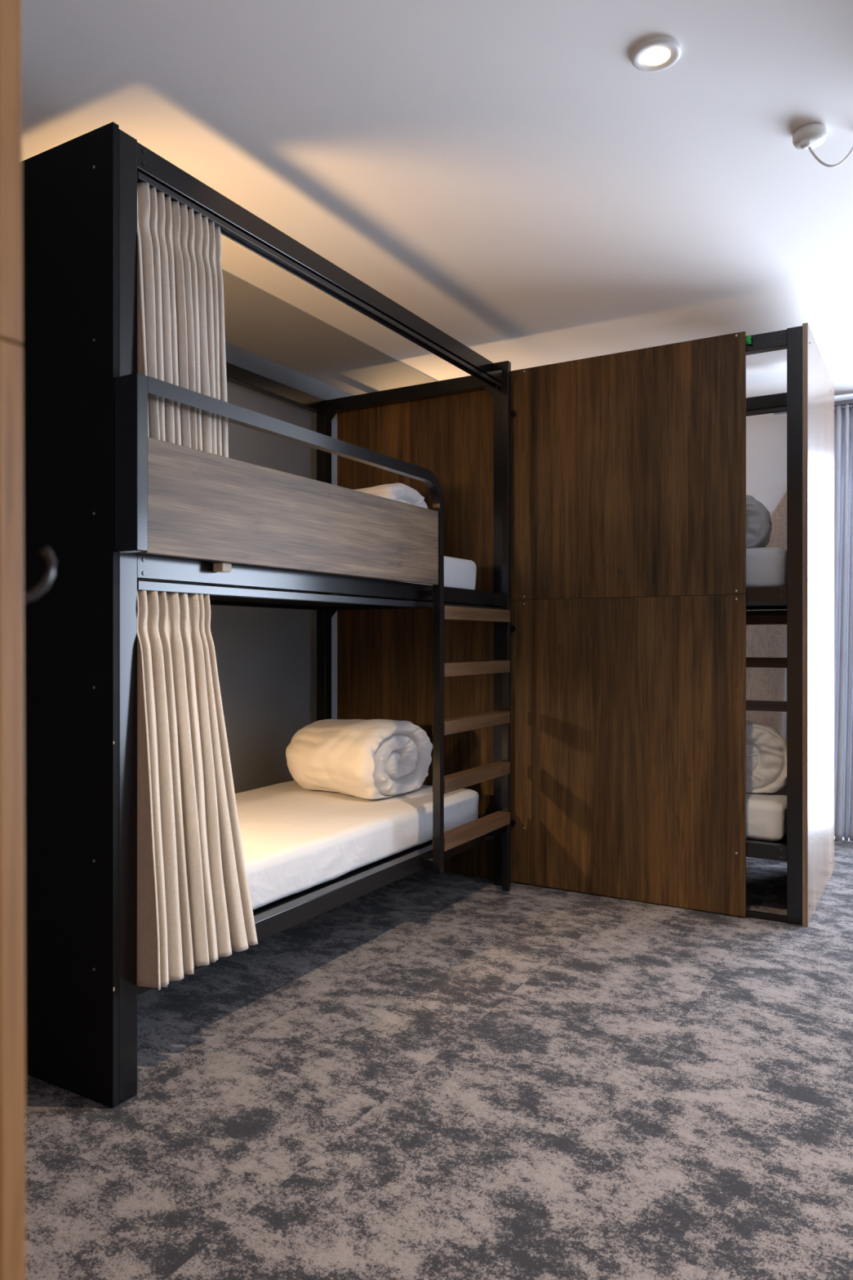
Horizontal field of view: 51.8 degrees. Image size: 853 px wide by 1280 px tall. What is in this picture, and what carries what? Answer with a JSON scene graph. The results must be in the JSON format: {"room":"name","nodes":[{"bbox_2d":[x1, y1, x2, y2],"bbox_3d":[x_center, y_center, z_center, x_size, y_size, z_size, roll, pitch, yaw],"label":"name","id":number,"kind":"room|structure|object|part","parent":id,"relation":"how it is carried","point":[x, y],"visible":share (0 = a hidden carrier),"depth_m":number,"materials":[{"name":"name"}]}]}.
{"room":"dormitory","nodes":[
{"label":"dormitory","id":0,"kind":"room"},
{"bbox_2d":[210,342,354,793],"bbox_3d":[-1.808,-0.120,2.400,0.100,2.400,8.520,0,0,30],"label":"wall","id":1,"kind":"structure","parent":0,"point":[266,658],"depth_m":4.12,"materials":[{"name":"grey paint"}]},
{"bbox_2d":[222,269,438,395],"bbox_3d":[-1.542,-1.318,2.244,0.517,0.004,8.320,0,0,30],"label":"wall","id":2,"kind":"structure","parent":1,"relation":"attached to","point":[257,322],"depth_m":3.93,"materials":[{"name":"grey paint"}]},
{"bbox_2d":[21,0,852,400],"bbox_3d":[0.869,-1.370,0.865,6.272,0.100,8.570,0,0,30],"label":"ceiling","id":3,"kind":"structure","parent":0,"point":[505,174],"depth_m":2.35,"materials":[{"name":"white paint"}]},
{"bbox_2d":[631,36,681,72],"bbox_3d":[0.516,-1.314,1.975,0.110,0.011,0.110,0,0,30],"label":"recessed light","id":4,"kind":"object","parent":3,"relation":"in","point":[656,54],"visible":1,"depth_m":1.97,"materials":[{"name":"white plastic"}]},
{"bbox_2d":[773,399,852,840],"bbox_3d":[3.659,-0.124,3.882,4.001,2.391,0.135,0,0,30],"label":"window curtain","id":5,"kind":"object","parent":3,"relation":"hanging from","point":[843,416],"visible":0.3,"depth_m":4.70,"materials":[{"name":"grey fabric"}]},
{"bbox_3d":[3.661,-1.270,3.886,4.000,0.024,0.045,0,0,30],"label":"curtain rail","id":6,"kind":"part","parent":5,"relation":"part of","materials":[{"name":"grey metal"}]},
{"bbox_2d":[792,123,852,167],"bbox_3d":[1.155,-1.165,2.128,0.513,0.310,0.300,0,0,30],"label":"pendant lamp","id":7,"kind":"object","parent":3,"relation":"hanging from","point":[810,136],"visible":1,"depth_m":2.26,"materials":[{"name":"white plastic"}]},
{"bbox_3d":[1.056,-1.266,2.275,0.138,0.083,0.006,0,0,-2],"label":"cord","id":8,"kind":"part","parent":7,"relation":"part of","materials":[{"name":"white plastic"}]},
{"bbox_2d":[25,835,852,1279],"bbox_3d":[0.869,1.130,0.865,6.272,0.100,8.570,0,0,30],"label":"floor","id":9,"kind":"structure","parent":0,"point":[422,1075],"depth_m":2.04,"materials":[{"name":"carpet"}]},
{"bbox_2d":[0,0,57,1279],"bbox_3d":[-0.682,-0.017,0.774,1.053,2.200,0.044,0,0,30],"label":"door","id":10,"kind":"structure","parent":9,"relation":"on","point":[12,599],"depth_m":0.50,"materials":[{"name":"brown wood"}]},
{"bbox_2d":[17,121,515,1108],"bbox_3d":[-0.584,-0.058,3.206,1.109,2.275,2.182,0,0,30],"label":"bunk bed","id":11,"kind":"object","parent":9,"relation":"on","point":[99,492],"visible":0.9,"depth_m":2.15,"materials":[{"name":"black metal"}]},
{"bbox_3d":[-1.163,-0.058,2.293,1.030,2.275,0.018,0,0,30],"label":"panel","id":12,"kind":"part","parent":11,"relation":"part of","materials":[{"name":"black metal"}]},
{"bbox_3d":[-0.724,-0.054,2.078,0.054,2.268,0.054,0,0,30],"label":"post","id":13,"kind":"part","parent":11,"relation":"part of","materials":[{"name":"black metal"}]},
{"bbox_2d":[137,182,228,457],"bbox_3d":[-0.608,-0.665,2.209,0.094,0.876,0.295,0,0,30],"label":"curtain","id":14,"kind":"object","parent":11,"relation":"hanging from","point":[181,332],"visible":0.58,"depth_m":2.19,"materials":[{"name":"beige fabric"}]},
{"bbox_2d":[137,590,257,990],"bbox_3d":[-0.584,0.351,2.228,0.120,0.940,0.359,0,0,30],"label":"curtain","id":15,"kind":"object","parent":11,"relation":"hanging from","point":[194,906],"visible":0.98,"depth_m":2.19,"materials":[{"name":"beige fabric"}]},
{"bbox_3d":[-1.038,-0.176,3.474,0.048,0.059,2.039,0,0,30],"label":"rail","id":16,"kind":"part","parent":11,"relation":"part of","materials":[{"name":"black metal"}]},
{"bbox_3d":[-0.328,0.125,2.625,0.076,1.462,1.428,0,0,30],"label":"guard rail","id":17,"kind":"part","parent":11,"relation":"part of","materials":[{"name":"black"}]},
{"bbox_2d":[137,551,476,590],"bbox_3d":[-0.623,-0.269,3.193,0.884,0.158,1.895,0,0,30],"label":"mattress","id":18,"kind":"object","parent":11,"relation":"on","point":[460,573],"visible":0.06,"depth_m":3.61,"materials":[{"name":"grey fabric"}]},
{"bbox_2d":[355,483,427,508],"bbox_3d":[-0.298,-0.501,3.798,0.582,0.300,0.486,0,0,30],"label":"duvet","id":19,"kind":"object","parent":18,"relation":"on","point":[401,492],"visible":0.12,"depth_m":3.60,"materials":[{"name":"white fabric"}]},
{"bbox_3d":[-0.194,-0.176,2.980,0.046,0.059,2.039,0,0,30],"label":"rail","id":20,"kind":"part","parent":11,"relation":"part of","materials":[{"name":"black metal"}]},
{"bbox_3d":[-0.194,0.817,2.980,0.046,0.058,2.039,0,0,30],"label":"rail","id":21,"kind":"part","parent":11,"relation":"part of","materials":[{"name":"black metal"}]},
{"bbox_3d":[-0.510,-0.054,4.377,0.054,2.268,0.054,0,0,30],"label":"post","id":22,"kind":"part","parent":11,"relation":"part of","materials":[{"name":"black metal"}]},
{"bbox_2d":[235,780,478,910],"bbox_3d":[-0.617,0.721,3.201,0.886,0.165,1.913,0,0,30],"label":"mattress","id":23,"kind":"object","parent":11,"relation":"on","point":[295,838],"visible":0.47,"depth_m":3.11,"materials":[{"name":"white fabric"}]},
{"bbox_2d":[285,719,432,799],"bbox_3d":[-0.323,0.485,3.753,0.584,0.304,0.488,0,0,30],"label":"duvet","id":24,"kind":"object","parent":23,"relation":"on","point":[362,758],"visible":1,"depth_m":3.58,"materials":[{"name":"white fabric"}]},
{"bbox_3d":[-0.089,-0.176,4.131,0.922,0.059,0.048,0,0,30],"label":"rail","id":25,"kind":"part","parent":11,"relation":"part of","materials":[{"name":"black metal"}]},
{"bbox_3d":[0.333,-0.054,3.885,0.054,2.268,0.054,0,0,30],"label":"post","id":26,"kind":"part","parent":11,"relation":"part of","materials":[{"name":"black metal"}]},
{"bbox_2d":[337,322,834,926],"bbox_3d":[0.754,-0.059,4.303,2.183,2.277,1.064,0,0,30],"label":"bunk bed","id":27,"kind":"object","parent":9,"relation":"on","point":[631,600],"visible":0.81,"depth_m":3.68,"materials":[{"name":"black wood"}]},
{"bbox_3d":[0.399,-0.688,3.906,1.948,1.019,0.018,0,0,30],"label":"panel","id":28,"kind":"part","parent":27,"relation":"part of","materials":[{"name":"brown wood"}]},
{"bbox_3d":[0.399,0.449,3.906,1.948,1.250,0.018,0,0,30],"label":"panel","id":29,"kind":"part","parent":27,"relation":"part of","materials":[{"name":"brown wood"}]},
{"bbox_3d":[0.507,-0.176,3.886,2.039,0.059,0.048,0,0,30],"label":"rail","id":30,"kind":"part","parent":27,"relation":"part of","materials":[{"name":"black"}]},
{"bbox_2d":[746,335,751,344],"bbox_3d":[1.249,-1.163,3.407,0.021,0.039,0.017,0,0,30],"label":"scrap","id":31,"kind":"object","parent":27,"relation":"attached to","point":[748,340],"visible":1,"depth_m":3.40,"materials":[{"name":"green"}]},
{"bbox_3d":[0.501,1.069,3.877,2.039,0.022,0.028,0,0,30],"label":"floor rail","id":32,"kind":"part","parent":27,"relation":"part of","materials":[{"name":"black metal"}]},
{"bbox_2d":[746,782,786,841],"bbox_3d":[0.769,0.717,4.264,1.936,0.173,0.854,0,0,30],"label":"mattress","id":33,"kind":"object","parent":27,"relation":"on","point":[766,812],"visible":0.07,"depth_m":3.46,"materials":[{"name":"grey fabric"}]},
{"bbox_2d":[746,720,786,792],"bbox_3d":[1.337,0.487,3.890,0.472,0.287,0.561,0,0,16],"label":"duvet","id":34,"kind":"object","parent":33,"relation":"on","point":[766,748],"visible":0.26,"depth_m":3.60,"materials":[{"name":"white fabric"}]},
{"bbox_2d":[746,546,786,586],"bbox_3d":[0.773,-0.281,4.262,1.944,0.182,0.852,0,0,30],"label":"mattress","id":35,"kind":"object","parent":27,"relation":"on","point":[765,566],"visible":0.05,"depth_m":3.45,"materials":[{"name":"grey fabric"}]},
{"bbox_2d":[746,494,772,548],"bbox_3d":[1.278,-0.497,3.917,0.549,0.251,0.577,0,0,30],"label":"duvet","id":36,"kind":"object","parent":35,"relation":"on","point":[758,522],"visible":0.06,"depth_m":3.60,"materials":[{"name":"white fabric"}]},
{"bbox_3d":[0.968,-0.176,4.674,2.039,0.059,0.046,0,0,30],"label":"rail","id":37,"kind":"part","parent":27,"relation":"part of","materials":[{"name":"black metal"}]},
{"bbox_3d":[0.507,0.817,3.886,2.039,0.058,0.048,0,0,30],"label":"rail","id":38,"kind":"part","parent":27,"relation":"part of","materials":[{"name":"black metal"}]},
{"bbox_3d":[1.410,-0.054,3.358,0.054,2.268,0.054,0,0,30],"label":"post","id":39,"kind":"part","parent":27,"relation":"part of","materials":[{"name":"black metal"}]},
{"bbox_3d":[1.672,-0.058,3.733,0.019,2.276,0.965,0,0,30],"label":"panel","id":40,"kind":"part","parent":27,"relation":"part of","materials":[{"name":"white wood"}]},
{"bbox_2d":[746,398,852,515],"bbox_3d":[2.980,-0.120,4.478,6.072,2.400,0.100,0,0,30],"label":"wall","id":41,"kind":"structure","parent":0,"point":[766,433],"depth_m":5.02,"materials":[{"name":"white paint"}]},
{"bbox_2d":[746,491,786,733],"bbox_3d":[1.560,0.000,5.247,1.400,2.160,0.006,0,0,30],"label":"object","id":42,"kind":"structure","parent":41,"relation":"attached to","point":[762,640],"depth_m":5.01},
{"bbox_2d":[746,484,786,511],"bbox_3d":[1.820,-0.770,5.096,1.001,0.326,0.004,0,0,30],"label":"trim","id":43,"kind":"structure","parent":41,"relation":"attached to","point":[784,484],"depth_m":5.01,"materials":[{"name":"white paint"}]}
]}

